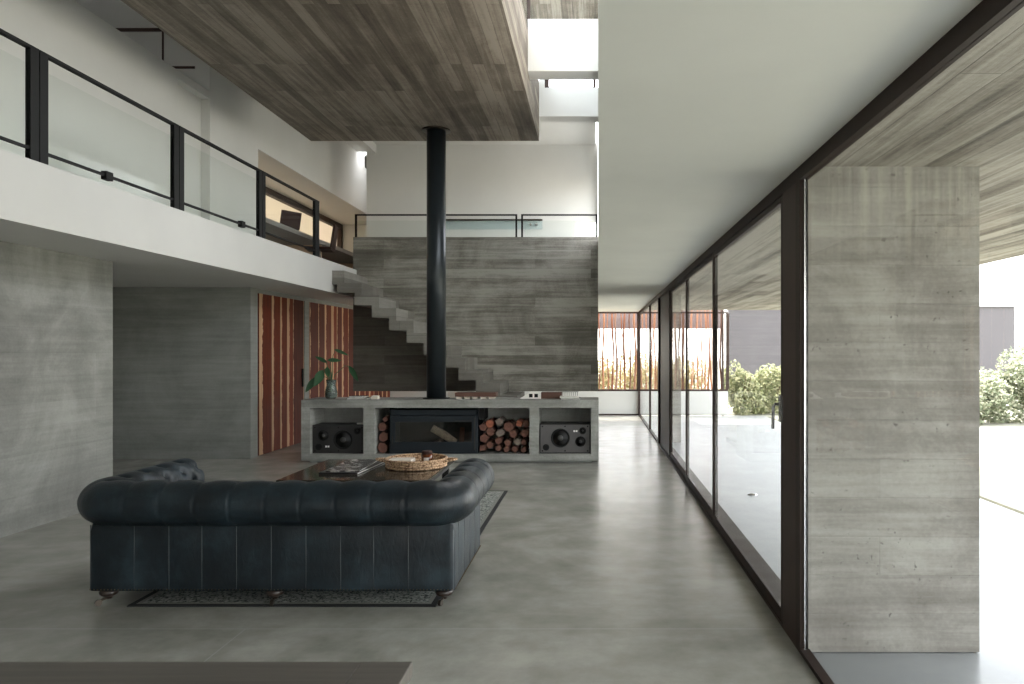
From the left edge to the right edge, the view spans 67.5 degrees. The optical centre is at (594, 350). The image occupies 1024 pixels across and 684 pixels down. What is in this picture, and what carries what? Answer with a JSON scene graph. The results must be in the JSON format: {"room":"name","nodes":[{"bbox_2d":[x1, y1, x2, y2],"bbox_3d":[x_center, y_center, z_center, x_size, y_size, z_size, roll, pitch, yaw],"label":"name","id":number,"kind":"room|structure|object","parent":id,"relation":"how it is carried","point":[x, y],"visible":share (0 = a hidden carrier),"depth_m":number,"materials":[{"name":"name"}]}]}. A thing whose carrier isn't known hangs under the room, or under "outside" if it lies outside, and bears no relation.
{"room":"living room","nodes":[
{"label":"living room","id":0,"kind":"room"},
{"bbox_2d":[0,241,112,537],"bbox_3d":[-5.055,0.318,1.635,0.250,2.465,12.270,0,0,0],"label":"wall","id":1,"kind":"structure","parent":0,"point":[56,307],"depth_m":6.89,"materials":[{"name":"concrete"}]},
{"bbox_2d":[122,32,194,80],"bbox_3d":[-6.800,-2.872,10.330,2.800,2.956,0.140,0,0,0],"label":"wall","id":2,"kind":"structure","parent":0,"point":[175,54],"depth_m":10.26,"materials":[{"name":"white paint"}]},
{"bbox_2d":[116,28,194,68],"bbox_3d":[-6.800,-4.080,10.248,2.800,0.540,0.025,0,0,0],"label":"trim","id":3,"kind":"structure","parent":2,"relation":"attached to","point":[119,29],"depth_m":10.25,"materials":[{"name":"brown metal"}]},
{"bbox_2d":[0,149,356,305],"bbox_3d":[-6.150,-1.155,8.000,4.100,0.479,25.000,0,0,0],"label":"balcony slab","id":4,"kind":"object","parent":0,"point":[149,243],"depth_m":7.15,"materials":[{"name":"paint"}]},
{"bbox_2d":[0,28,38,161],"bbox_3d":[-4.127,-1.812,4.690,0.050,0.836,1.860,0,0,0],"label":"glass railing","id":5,"kind":"object","parent":4,"relation":"on","point":[31,145],"visible":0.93,"depth_m":5.54,"materials":[{"name":"black metal"}]},
{"bbox_2d":[39,50,178,208],"bbox_3d":[-4.127,-1.812,6.570,0.050,0.836,1.880,0,0,0],"label":"glass railing","id":6,"kind":"object","parent":4,"relation":"on","point":[44,57],"visible":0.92,"depth_m":6.27,"materials":[{"name":"black metal"}]},
{"bbox_2d":[179,126,262,237],"bbox_3d":[-4.127,-1.812,8.455,0.050,0.836,1.870,0,0,0],"label":"glass railing","id":7,"kind":"object","parent":4,"relation":"on","point":[241,224],"visible":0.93,"depth_m":8.36,"materials":[{"name":"black metal"}]},
{"bbox_2d":[262,171,318,256],"bbox_3d":[-4.130,-1.812,10.365,0.044,0.836,1.930,0,0,0],"label":"glass railing","id":8,"kind":"object","parent":4,"relation":"on","point":[315,249],"visible":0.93,"depth_m":10.46,"materials":[{"name":"black metal"}]},
{"bbox_2d":[266,218,352,268],"bbox_3d":[-5.735,-1.764,14.850,0.970,0.740,6.200,0,0,0],"label":"desk","id":9,"kind":"object","parent":4,"relation":"on","point":[341,256],"visible":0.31,"depth_m":14.38,"materials":[{"name":"wood"}]},
{"bbox_2d":[280,210,301,229],"bbox_3d":[-5.423,-2.284,13.327,0.346,0.300,0.400,0,0,32],"label":"laptop","id":10,"kind":"object","parent":9,"relation":"on","point":[291,219],"visible":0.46,"depth_m":13.26,"materials":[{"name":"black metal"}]},
{"bbox_2d":[305,224,337,257],"bbox_3d":[-4.954,-1.832,13.755,0.540,0.877,0.564,0,0,-12],"label":"office chair","id":11,"kind":"object","parent":4,"relation":"on","point":[332,247],"visible":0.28,"depth_m":13.65,"materials":[{"name":"metal"}]},
{"bbox_2d":[0,0,366,235],"bbox_3d":[-5.300,-2.872,7.900,0.200,2.956,24.800,0,0,0],"label":"wall","id":12,"kind":"structure","parent":0,"point":[89,126],"depth_m":8.68,"materials":[{"name":"white paint"}]},
{"bbox_2d":[178,85,200,216],"bbox_3d":[-5.305,-2.397,9.865,0.110,2.006,0.790,0,0,0],"label":"door","id":13,"kind":"structure","parent":12,"relation":"in","point":[189,105],"depth_m":10.02,"materials":[{"name":"white paint"}]},
{"bbox_2d":[113,287,257,458],"bbox_3d":[-6.570,0.318,11.015,3.260,2.465,0.230,0,0,0],"label":"wall","id":14,"kind":"structure","parent":0,"point":[185,359],"depth_m":10.90,"materials":[{"name":"concrete"}]},
{"bbox_2d":[74,0,366,157],"bbox_3d":[-6.230,-4.500,8.000,3.940,0.300,25.000,0,0,0],"label":"ceiling","id":15,"kind":"structure","parent":0,"point":[116,13],"depth_m":9.85,"materials":[{"name":"white paint"}]},
{"bbox_2d":[258,157,366,224],"bbox_3d":[-5.900,-3.185,15.265,1.000,0.130,7.070,0,0,0],"label":"ceiling","id":16,"kind":"structure","parent":0,"point":[328,207],"depth_m":15.35,"materials":[{"name":"white paint"}]},
{"bbox_2d":[121,0,538,140],"bbox_3d":[-2.550,-3.580,3.450,3.420,0.860,15.900,0,0,0],"label":"ceiling slab","id":17,"kind":"structure","parent":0,"point":[331,70],"depth_m":8.24,"materials":[{"name":"wood"}]},
{"bbox_2d":[527,0,529,28],"bbox_3d":[-0.877,-4.380,5.200,0.045,0.740,12.400,0,0,0],"label":"window","id":18,"kind":"structure","parent":17,"relation":"on","point":[528,1],"depth_m":10.00,"materials":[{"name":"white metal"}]},
{"bbox_2d":[528,19,597,79],"bbox_3d":[-0.398,-3.825,9.650,0.885,0.650,0.300,0,0,0],"label":"skylight","id":19,"kind":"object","parent":17,"relation":"attached to","point":[558,49],"depth_m":9.50,"materials":[{"name":"white paint"}]},
{"bbox_2d":[343,225,366,251],"bbox_3d":[-5.375,-2.872,18.900,2.250,2.956,0.200,0,0,0],"label":"wall","id":20,"kind":"structure","parent":0,"point":[348,230],"depth_m":18.80,"materials":[{"name":"white paint"}]},
{"bbox_2d":[266,187,342,247],"bbox_3d":[-6.296,-2.585,15.265,0.112,1.070,7.070,0,0,0],"label":"window","id":21,"kind":"structure","parent":20,"relation":"in","point":[276,202],"depth_m":16.43,"materials":[{"name":"beige glass"}]},
{"bbox_2d":[356,141,375,152],"bbox_3d":[-4.330,-4.250,5.250,0.140,0.800,19.500,0,0,0],"label":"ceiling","id":22,"kind":"structure","parent":0,"point":[369,146],"depth_m":14.42,"materials":[{"name":"white paint"}]},
{"bbox_2d":[353,237,597,390],"bbox_3d":[-2.054,-0.635,13.178,4.212,2.650,0.245,0,0,0],"label":"wall","id":23,"kind":"structure","parent":0,"point":[526,308],"depth_m":13.07,"materials":[{"name":"concrete"}]},
{"bbox_2d":[355,214,516,236],"bbox_3d":[-2.755,-2.165,13.180,2.810,0.410,0.040,0,0,0],"label":"glass railing","id":24,"kind":"object","parent":23,"relation":"on","point":[356,215],"visible":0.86,"depth_m":13.16,"materials":[{"name":"black metal"}]},
{"bbox_2d":[521,214,596,236],"bbox_3d":[-0.620,-2.165,13.180,1.320,0.410,0.040,0,0,0],"label":"glass railing","id":25,"kind":"object","parent":23,"relation":"on","point":[522,215],"visible":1,"depth_m":13.16,"materials":[{"name":"black metal"}]},
{"bbox_2d":[367,143,597,236],"bbox_3d":[-2.197,-2.727,14.900,4.505,2.666,0.200,0,0,0],"label":"wall","id":26,"kind":"structure","parent":0,"point":[480,179],"depth_m":14.80,"materials":[{"name":"white paint"}]},
{"bbox_2d":[446,219,542,225],"bbox_3d":[-2.010,-2.458,14.745,1.980,0.195,0.110,0,0,0],"label":"glass shelf","id":27,"kind":"object","parent":26,"relation":"attached to","point":[530,224],"visible":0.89,"depth_m":14.72,"materials":[{"name":"glass"}]},
{"bbox_2d":[373,80,595,144],"bbox_3d":[-2.123,-3.705,13.200,4.273,0.710,3.600,0,0,0],"label":"ceiling","id":28,"kind":"structure","parent":0,"point":[550,133],"depth_m":14.38,"materials":[{"name":"white paint"}]},
{"bbox_2d":[539,88,597,121],"bbox_3d":[-0.395,-3.735,11.550,0.890,0.430,0.300,0,0,0],"label":"beam","id":29,"kind":"structure","parent":28,"relation":"attached to","point":[555,104],"depth_m":11.40,"materials":[{"name":"white paint"}]},
{"bbox_2d":[539,80,544,87],"bbox_3d":[-0.800,-4.350,11.550,0.080,0.800,0.200,0,0,0],"label":"panel","id":30,"kind":"object","parent":29,"relation":"on","point":[541,82],"visible":0.14,"depth_m":11.45,"materials":[{"name":"white paint"}]},
{"bbox_2d":[0,415,1023,683],"bbox_3d":[-2.070,1.700,6.700,12.260,0.300,23.400,0,0,0],"label":"floor","id":31,"kind":"structure","parent":0,"point":[608,570],"depth_m":4.65,"materials":[{"name":"concrete"}]},
{"bbox_2d":[0,662,412,683],"bbox_3d":[-2.210,1.175,1.300,3.480,0.750,1.320,0,0,0],"label":"wooden table","id":32,"kind":"object","parent":31,"relation":"on","point":[10,672],"visible":1,"depth_m":1.89,"materials":[{"name":"grey wood"}]},
{"bbox_2d":[127,491,507,606],"bbox_3d":[-1.900,1.546,6.500,1.870,0.008,3.800,0,0,0],"label":"area rug","id":33,"kind":"object","parent":31,"relation":"on","point":[490,502],"visible":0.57,"depth_m":4.75,"materials":[{"name":"carpet"}]},
{"bbox_2d":[77,458,494,605],"bbox_3d":[-1.968,1.170,5.088,2.449,0.759,1.164,0,0,0],"label":"sofa","id":34,"kind":"object","parent":33,"relation":"on","point":[162,526],"visible":1,"depth_m":4.62,"materials":[{"name":"black leather"}]},
{"bbox_2d":[276,459,454,481],"bbox_3d":[-2.075,1.322,7.110,1.290,0.440,1.260,0,0,0],"label":"coffee table","id":35,"kind":"object","parent":33,"relation":"on","point":[379,473],"visible":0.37,"depth_m":6.78,"materials":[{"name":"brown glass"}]},
{"bbox_2d":[319,461,383,474],"bbox_3d":[-2.265,1.092,7.170,0.350,0.020,0.820,0,0,3],"label":"book","id":36,"kind":"object","parent":35,"relation":"on","point":[378,463],"visible":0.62,"depth_m":6.77,"materials":[{"name":"white paper"}]},
{"bbox_2d":[325,459,377,471],"bbox_3d":[-2.270,1.076,7.145,0.300,0.012,0.710,0,0,-2],"label":"magazine","id":37,"kind":"object","parent":36,"relation":"on","point":[355,465],"visible":0.89,"depth_m":7.10,"materials":[{"name":"white paper"}]},
{"bbox_2d":[376,453,457,470],"bbox_3d":[-1.700,1.056,7.240,0.596,0.092,0.596,0,0,-44],"label":"rattan tray","id":38,"kind":"object","parent":35,"relation":"on","point":[438,461],"visible":0.91,"depth_m":7.03,"materials":[{"name":"wicker"}]},
{"bbox_2d":[387,457,414,466],"bbox_3d":[-1.820,1.050,7.150,0.220,0.072,0.180,0,0,0],"label":"folded cloth","id":39,"kind":"object","parent":38,"relation":"in","point":[393,458],"visible":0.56,"depth_m":7.16,"materials":[{"name":"fabric"}]},
{"bbox_2d":[421,450,431,460],"bbox_3d":[-1.615,1.023,7.299,0.104,0.130,0.105,0,0,0],"label":"candle jar","id":40,"kind":"object","parent":38,"relation":"in","point":[426,455],"visible":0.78,"depth_m":7.26,"materials":[{"name":"orange glass"}]},
{"bbox_2d":[332,271,524,396],"bbox_3d":[-2.175,0.147,12.455,4.090,2.805,1.210,0,0,0],"label":"staircase","id":41,"kind":"structure","parent":31,"relation":"on","point":[347,283],"depth_m":11.85,"materials":[{"name":"concrete"}]},
{"bbox_2d":[301,397,598,461],"bbox_3d":[-2.005,1.113,10.825,4.110,0.873,0.650,0,0,0],"label":"console","id":42,"kind":"object","parent":31,"relation":"on","point":[369,412],"visible":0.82,"depth_m":10.50},
{"bbox_2d":[325,379,336,398],"bbox_3d":[-3.750,0.542,10.800,0.170,0.270,0.170,0,0,0],"label":"glass vase","id":43,"kind":"object","parent":42,"relation":"on","point":[331,390],"visible":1,"depth_m":10.74,"materials":[{"name":"grey"}]},
{"bbox_2d":[305,349,358,391],"bbox_3d":[-3.740,0.280,10.790,0.740,0.616,0.080,0,0,0],"label":"leafy cutting","id":44,"kind":"object","parent":43,"relation":"on","point":[319,376],"visible":1,"depth_m":10.79,"materials":[{"name":"green plant"}]},
{"bbox_2d":[312,423,362,452],"bbox_3d":[-3.572,1.228,10.759,0.735,0.395,0.381,0,0,0],"label":"loudspeaker","id":45,"kind":"object","parent":42,"relation":"on","point":[326,437],"visible":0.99,"depth_m":10.58,"materials":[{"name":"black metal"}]},
{"bbox_2d":[346,397,370,399],"bbox_3d":[-3.325,0.666,10.725,0.290,0.022,0.250,0,0,0],"label":"magazine","id":46,"kind":"object","parent":42,"relation":"on","point":[367,397],"visible":0.75,"depth_m":10.61,"materials":[{"name":"white paper"}]},
{"bbox_2d":[349,395,368,397],"bbox_3d":[-3.330,0.644,10.725,0.220,0.022,0.210,0,0,0],"label":"magazine","id":47,"kind":"object","parent":46,"relation":"on","point":[353,396],"visible":1,"depth_m":10.62,"materials":[{"name":"white paper"}]},
{"bbox_2d":[378,440,389,452],"bbox_3d":[-2.964,1.352,10.777,0.136,0.150,0.373,0,0,0],"label":"log","id":48,"kind":"object","parent":42,"relation":"on","point":[383,447],"visible":0.66,"depth_m":10.59,"materials":[{"name":"wood"}]},
{"bbox_2d":[379,429,389,441],"bbox_3d":[-2.954,1.197,10.787,0.126,0.136,0.397,0,0,0],"label":"log","id":49,"kind":"object","parent":48,"relation":"on","point":[384,436],"visible":0.72,"depth_m":10.59,"materials":[{"name":"wood"}]},
{"bbox_2d":[378,421,389,430],"bbox_3d":[-2.970,1.058,10.791,0.118,0.119,0.374,0,0,0],"label":"log","id":50,"kind":"object","parent":49,"relation":"on","point":[383,426],"visible":0.66,"depth_m":10.61,"materials":[{"name":"wood"}]},
{"bbox_2d":[383,415,389,421],"bbox_3d":[-2.927,0.954,10.796,0.082,0.089,0.383,0,0,0],"label":"log","id":51,"kind":"object","parent":50,"relation":"on","point":[386,418],"visible":0.6,"depth_m":10.61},
{"bbox_2d":[422,126,450,398],"bbox_3d":[-2.260,-1.234,10.820,0.400,3.822,0.400,0,0,0],"label":"flue pipe","id":52,"kind":"object","parent":42,"relation":"on","point":[436,135],"visible":1,"depth_m":10.70,"materials":[{"name":"black metal"}]},
{"bbox_2d":[390,408,487,453],"bbox_3d":[-2.203,1.107,10.778,1.301,0.635,0.504,0,0,0],"label":"wood stove","id":53,"kind":"object","parent":42,"relation":"in","point":[410,428],"visible":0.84,"depth_m":10.55,"materials":[{"name":"metal"}]},
{"bbox_2d":[431,425,456,441],"bbox_3d":[-2.134,1.187,10.730,0.374,0.292,0.113,0,0,-14],"label":"log","id":54,"kind":"object","parent":53,"relation":"in","point":[443,434],"visible":0.87,"depth_m":10.69,"materials":[{"name":"wood"}]},
{"bbox_2d":[459,427,464,441],"bbox_3d":[-1.905,1.227,10.869,0.072,0.275,0.103,0,0,0],"label":"log","id":55,"kind":"object","parent":53,"relation":"in","point":[462,429],"visible":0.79,"depth_m":10.85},
{"bbox_2d":[448,392,455,397],"bbox_3d":[-2.080,0.634,11.060,0.110,0.085,0.080,0,0,0],"label":"box","id":56,"kind":"object","parent":42,"relation":"on","point":[450,394],"visible":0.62,"depth_m":11.02,"materials":[{"name":"beige cardboard"}]},
{"bbox_2d":[455,392,497,398],"bbox_3d":[-1.690,0.632,10.850,0.580,0.090,0.240,0,0,0],"label":"wooden tray","id":57,"kind":"object","parent":42,"relation":"on","point":[459,395],"visible":1,"depth_m":10.73,"materials":[{"name":"brown wood"}]},
{"bbox_2d":[480,442,487,450],"bbox_3d":[-1.566,1.349,10.760,0.081,0.080,0.378,0,0,0],"label":"log","id":58,"kind":"object","parent":42,"relation":"on","point":[483,447],"visible":0.72,"depth_m":10.57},
{"bbox_2d":[480,432,490,442],"bbox_3d":[-1.542,1.213,10.771,0.118,0.129,0.397,0,0,0],"label":"log","id":59,"kind":"object","parent":58,"relation":"on","point":[484,437],"visible":0.81,"depth_m":10.57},
{"bbox_2d":[479,422,487,430],"bbox_3d":[-1.563,1.060,10.756,0.112,0.105,0.364,0,0,0],"label":"log","id":60,"kind":"object","parent":59,"relation":"on","point":[483,427],"visible":0.7,"depth_m":10.57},
{"bbox_2d":[486,425,497,435],"bbox_3d":[-1.463,1.130,10.770,0.115,0.116,0.390,0,0,0],"label":"log","id":61,"kind":"object","parent":59,"relation":"on","point":[490,431],"visible":0.86,"depth_m":10.58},
{"bbox_2d":[486,418,496,427],"bbox_3d":[-1.471,1.016,10.787,0.115,0.112,0.379,0,0,0],"label":"log","id":62,"kind":"object","parent":61,"relation":"on","point":[490,423],"visible":0.91,"depth_m":10.60,"materials":[{"name":"wood"}]},
{"bbox_2d":[486,439,495,448],"bbox_3d":[-1.469,1.313,10.779,0.089,0.094,0.381,0,0,0],"label":"log","id":63,"kind":"object","parent":42,"relation":"on","point":[491,443],"visible":0.87,"depth_m":10.59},
{"bbox_2d":[495,442,504,450],"bbox_3d":[-1.346,1.358,10.786,0.089,0.082,0.387,0,0,0],"label":"log","id":64,"kind":"object","parent":42,"relation":"on","point":[499,447],"visible":0.9,"depth_m":10.60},
{"bbox_2d":[495,435,504,444],"bbox_3d":[-1.346,1.254,10.786,0.096,0.106,0.380,0,0,0],"label":"log","id":65,"kind":"object","parent":64,"relation":"on","point":[498,440],"visible":0.87,"depth_m":10.60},
{"bbox_2d":[496,426,506,436],"bbox_3d":[-1.321,1.141,10.782,0.130,0.118,0.399,0,0,0],"label":"log","id":66,"kind":"object","parent":65,"relation":"on","point":[501,431],"visible":0.86,"depth_m":10.58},
{"bbox_2d":[495,416,505,424],"bbox_3d":[-1.337,0.987,10.779,0.112,0.105,0.377,0,0,0],"label":"log","id":67,"kind":"object","parent":66,"relation":"on","point":[501,420],"visible":0.99,"depth_m":10.59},
{"bbox_2d":[504,444,512,451],"bbox_3d":[-1.233,1.367,10.783,0.083,0.090,0.395,0,0,0],"label":"log","id":68,"kind":"object","parent":42,"relation":"on","point":[506,448],"visible":0.8,"depth_m":10.58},
{"bbox_2d":[504,437,513,445],"bbox_3d":[-1.222,1.276,10.784,0.097,0.097,0.388,0,0,0],"label":"log","id":69,"kind":"object","parent":68,"relation":"on","point":[509,440],"visible":0.89,"depth_m":10.59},
{"bbox_2d":[512,444,520,451],"bbox_3d":[-1.118,1.372,10.780,0.090,0.086,0.398,0,0,0],"label":"log","id":70,"kind":"object","parent":42,"relation":"on","point":[515,448],"visible":0.8,"depth_m":10.58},
{"bbox_2d":[514,435,522,445],"bbox_3d":[-1.082,1.266,10.761,0.104,0.103,0.381,0,0,0],"label":"log","id":71,"kind":"object","parent":70,"relation":"on","point":[517,441],"visible":0.82,"depth_m":10.57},
{"bbox_2d":[510,427,519,437],"bbox_3d":[-1.137,1.159,10.777,0.109,0.116,0.377,0,0,0],"label":"log","id":72,"kind":"object","parent":71,"relation":"on","point":[515,431],"visible":0.91,"depth_m":10.59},
{"bbox_2d":[504,419,515,431],"bbox_3d":[-1.203,1.055,10.771,0.140,0.144,0.378,0,0,0],"label":"log","id":73,"kind":"object","parent":72,"relation":"on","point":[509,425],"visible":0.99,"depth_m":10.58,"materials":[{"name":"wood"}]},
{"bbox_2d":[521,444,528,452],"bbox_3d":[-0.992,1.379,10.767,0.083,0.082,0.363,0,0,0],"label":"log","id":74,"kind":"object","parent":42,"relation":"on","point":[525,447],"visible":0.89,"depth_m":10.59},
{"bbox_2d":[521,437,528,444],"bbox_3d":[-0.995,1.272,10.794,0.089,0.094,0.380,0,0,0],"label":"log","id":75,"kind":"object","parent":74,"relation":"on","point":[525,440],"visible":0.84,"depth_m":10.61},
{"bbox_2d":[520,427,528,436],"bbox_3d":[-0.980,1.144,10.762,0.130,0.112,0.372,0,0,0],"label":"log","id":76,"kind":"object","parent":75,"relation":"on","point":[525,432],"visible":0.74,"depth_m":10.58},
{"bbox_2d":[516,418,524,426],"bbox_3d":[-1.059,1.014,10.767,0.092,0.093,0.392,0,0,0],"label":"log","id":77,"kind":"object","parent":76,"relation":"on","point":[519,423],"visible":0.88,"depth_m":10.57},
{"bbox_2d":[522,418,528,427],"bbox_3d":[-0.964,1.016,10.793,0.098,0.103,0.394,0,0,0],"label":"log","id":78,"kind":"object","parent":76,"relation":"on","point":[526,421],"visible":0.8,"depth_m":10.59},
{"bbox_2d":[520,391,541,398],"bbox_3d":[-0.920,0.629,10.848,0.300,0.095,0.165,0,0,0],"label":"box","id":79,"kind":"object","parent":42,"relation":"on","point":[533,394],"visible":0.98,"depth_m":10.77,"materials":[{"name":"white metal"}]},
{"bbox_2d":[541,392,561,398],"bbox_3d":[-0.618,0.632,10.890,0.295,0.090,0.220,0,0,0],"label":"book","id":80,"kind":"object","parent":42,"relation":"on","point":[544,395],"visible":0.88,"depth_m":10.79,"materials":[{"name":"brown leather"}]},
{"bbox_2d":[540,422,590,452],"bbox_3d":[-0.418,1.220,10.759,0.710,0.410,0.381,0,0,0],"label":"loudspeaker","id":81,"kind":"object","parent":42,"relation":"on","point":[555,437],"visible":1,"depth_m":10.58,"materials":[{"name":"black metal"}]},
{"bbox_2d":[562,391,578,395],"bbox_3d":[-0.360,0.629,11.000,0.240,0.095,0.124,0,0,0],"label":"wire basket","id":82,"kind":"object","parent":42,"relation":"on","point":[562,391],"visible":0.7,"depth_m":10.94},
{"bbox_2d":[560,397,580,399],"bbox_3d":[-0.340,0.666,10.680,0.280,0.022,0.240,0,0,0],"label":"book","id":83,"kind":"object","parent":42,"relation":"on","point":[579,398],"visible":0.86,"depth_m":10.56,"materials":[{"name":"white paper"}]},
{"bbox_2d":[560,396,578,397],"bbox_3d":[-0.360,0.645,10.685,0.260,0.020,0.210,0,0,0],"label":"book","id":84,"kind":"object","parent":83,"relation":"on","point":[560,396],"visible":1,"depth_m":10.61,"materials":[{"name":"white paper"}]},
{"bbox_2d":[390,391,727,414],"bbox_3d":[-1.040,1.262,18.500,8.520,0.575,0.200,0,0,0],"label":"wall","id":85,"kind":"structure","parent":0,"point":[610,402],"depth_m":18.40,"materials":[{"name":"white paint"}]},
{"bbox_2d":[599,414,638,414],"bbox_3d":[-1.925,1.535,18.380,5.950,0.030,0.040,0,0,0],"label":"sill","id":86,"kind":"structure","parent":85,"relation":"attached to","point":[599,414],"depth_m":18.36,"materials":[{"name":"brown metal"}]},
{"bbox_2d":[598,312,728,390],"bbox_3d":[-0.175,0.013,18.450,6.850,1.925,0.060,0,0,0],"label":"window","id":87,"kind":"structure","parent":85,"relation":"in","point":[682,313],"depth_m":18.42,"materials":[{"name":"brown metal"}]},
{"bbox_2d":[522,0,597,23],"bbox_3d":[-0.420,-4.850,11.225,1.160,0.200,1.950,0,0,0],"label":"ceiling","id":88,"kind":"structure","parent":0,"point":[539,9],"depth_m":10.57,"materials":[{"name":"wood"}]},
{"bbox_2d":[599,310,720,328],"bbox_3d":[-0.150,-0.965,19.600,6.900,0.770,0.200,0,0,0],"label":"wall","id":89,"kind":"structure","parent":0,"point":[618,317],"depth_m":19.50,"materials":[{"name":"wood"}]},
{"bbox_2d":[673,295,680,441],"bbox_3d":[1.330,0.300,13.100,0.260,2.500,0.400,0,0,0],"label":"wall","id":90,"kind":"structure","parent":0,"point":[676,298],"depth_m":12.90,"materials":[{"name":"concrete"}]},
{"bbox_2d":[638,0,1023,683],"bbox_3d":[1.145,0.300,6.950,0.190,2.500,22.900,0,0,0],"label":"window","id":91,"kind":"structure","parent":90,"relation":"in","point":[988,15],"depth_m":4.00,"materials":[{"name":"brown metal"}]},
{"bbox_2d":[670,279,688,475],"bbox_3d":[1.104,0.325,10.005,0.018,2.410,2.090,0,0,0],"label":"door","id":92,"kind":"structure","parent":91,"relation":"attached to","point":[672,455],"depth_m":10.88,"materials":[{"name":"brown metal"}]},
{"bbox_2d":[685,255,717,517],"bbox_3d":[1.084,0.325,7.900,0.018,2.410,2.280,0,0,0],"label":"door","id":93,"kind":"structure","parent":91,"relation":"attached to","point":[698,493],"depth_m":7.33,"materials":[{"name":"brown metal"}]},
{"bbox_2d":[712,195,782,621],"bbox_3d":[1.036,0.325,5.545,0.073,2.410,2.590,0,0,0],"label":"door","id":94,"kind":"structure","parent":91,"relation":"attached to","point":[778,608],"depth_m":4.97,"materials":[{"name":"brown metal"}]},
{"bbox_2d":[598,0,1023,311],"bbox_3d":[2.126,-1.125,6.800,4.249,0.350,23.200,0,0,0],"label":"ceiling","id":95,"kind":"structure","parent":0,"point":[706,107],"depth_m":3.13,"materials":[{"name":"paint"}]},
{"bbox_2d":[598,361,1023,511],"bbox_3d":[15.000,1.830,40.000,150.000,0.440,160.000,0,0,0],"label":"ground","id":96,"kind":"structure","parent":0,"point":[1001,444],"depth_m":11.49,"materials":[{"name":"concrete"}]},
{"bbox_2d":[598,356,626,388],"bbox_3d":[0.135,0.852,21.222,1.608,1.546,1.113,0,0,-3],"label":"shrub","id":97,"kind":"object","parent":96,"relation":"on","point":[609,362],"visible":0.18,"depth_m":21.13,"materials":[{"name":"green plant"}]},
{"bbox_2d":[614,350,657,388],"bbox_3d":[1.304,0.795,21.661,1.483,1.695,1.133,0,0,20],"label":"shrub","id":98,"kind":"object","parent":96,"relation":"on","point":[644,365],"visible":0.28,"depth_m":21.47,"materials":[{"name":"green plant"}]},
{"bbox_2d":[598,310,723,415],"bbox_3d":[-0.175,0.230,18.900,6.750,2.760,0.097,0,0,0],"label":"screen","id":99,"kind":"object","parent":96,"relation":"on","point":[653,349],"visible":0.23,"depth_m":18.88,"materials":[{"name":"brown metal"}]},
{"bbox_2d":[689,356,709,388],"bbox_3d":[2.510,0.878,21.334,1.541,1.523,1.015,0,0,0],"label":"shrub","id":100,"kind":"object","parent":96,"relation":"on","point":[699,359],"visible":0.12,"depth_m":21.23,"materials":[{"name":"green plant"}]},
{"bbox_2d":[720,359,764,414],"bbox_3d":[3.695,0.920,19.311,1.179,1.445,0.918,0,0,0],"label":"bush","id":101,"kind":"object","parent":96,"relation":"on","point":[742,385],"visible":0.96,"depth_m":19.14,"materials":[{"name":"green plant"}]},
{"bbox_2d":[751,363,780,413],"bbox_3d":[4.564,0.970,19.416,1.260,1.344,0.793,0,0,12],"label":"bush","id":102,"kind":"object","parent":96,"relation":"on","point":[770,378],"visible":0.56,"depth_m":19.29,"materials":[{"name":"green plant"}]},
{"bbox_2d":[727,307,1013,394],"bbox_3d":[9.825,0.020,27.150,10.150,3.180,0.300,0,0,0],"label":"wall","id":103,"kind":"structure","parent":96,"relation":"on","point":[754,335],"depth_m":27.00,"materials":[{"name":"paint"}]},
{"bbox_2d":[980,302,1019,306],"bbox_3d":[9.875,-1.650,27.150,10.350,0.160,0.440,0,0,0],"label":"wall cap","id":104,"kind":"object","parent":103,"relation":"on","point":[982,304],"visible":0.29,"depth_m":26.93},
{"bbox_2d":[980,366,1018,423],"bbox_3d":[8.542,0.970,16.761,1.556,1.356,1.444,0,0,6],"label":"bush","id":105,"kind":"object","parent":96,"relation":"on","point":[992,389],"visible":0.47,"depth_m":16.52,"materials":[{"name":"green plant"}]},
{"bbox_2d":[985,341,1023,422],"bbox_3d":[9.784,0.669,16.888,1.841,1.963,1.406,0,0,4],"label":"bush","id":106,"kind":"object","parent":96,"relation":"on","point":[1017,369],"visible":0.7,"depth_m":16.78,"materials":[{"name":"green plant"}]},
{"bbox_2d":[806,167,979,651],"bbox_3d":[1.539,0.300,4.107,0.882,2.500,0.386,0,0,0],"label":"wall pillar","id":107,"kind":"structure","parent":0,"point":[893,253],"depth_m":3.91,"materials":[{"name":"concrete"}]},
{"bbox_2d":[769,417,1023,514],"bbox_3d":[4.150,1.722,6.700,0.180,0.255,23.400,0,0,0],"label":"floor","id":108,"kind":"structure","parent":0,"point":[981,497],"depth_m":7.85,"materials":[{"name":"concrete"}]},
{"bbox_3d":[-5.200,0.318,14.765,0.200,2.465,7.270,0,0,0],"label":"wall","id":109,"kind":"structure","parent":0,"visible":0},
{"bbox_2d":[258,293,303,455],"bbox_3d":[-4.963,0.345,12.050,0.075,2.390,1.740,0,0,0],"label":"door","id":110,"kind":"structure","parent":109,"relation":"in","point":[280,319],"depth_m":11.88,"materials":[{"name":"red wood"}]},
{"bbox_2d":[258,289,352,398],"bbox_3d":[-5.018,0.318,14.765,0.165,2.465,7.270,0,0,0],"label":"door frame","id":111,"kind":"structure","parent":109,"relation":"attached to","point":[261,291],"depth_m":13.00,"materials":[{"name":"concrete"}]},
{"bbox_2d":[309,302,389,398],"bbox_3d":[-4.975,0.345,15.735,0.050,2.390,5.230,0,0,0],"label":"door","id":112,"kind":"structure","parent":109,"relation":"in","point":[330,327],"depth_m":14.33,"materials":[{"name":"wood"}]},
{"bbox_3d":[0.105,-3.100,5.250,0.208,3.700,19.500,0,0,0],"label":"wall","id":113,"kind":"structure","parent":0,"visible":0},
{"bbox_2d":[545,80,595,87],"bbox_3d":[-0.373,-4.350,11.540,0.773,0.800,0.080,0,0,0],"label":"window","id":114,"kind":"structure","parent":113,"relation":"in","point":[546,81],"depth_m":11.50,"materials":[{"name":"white metal"}]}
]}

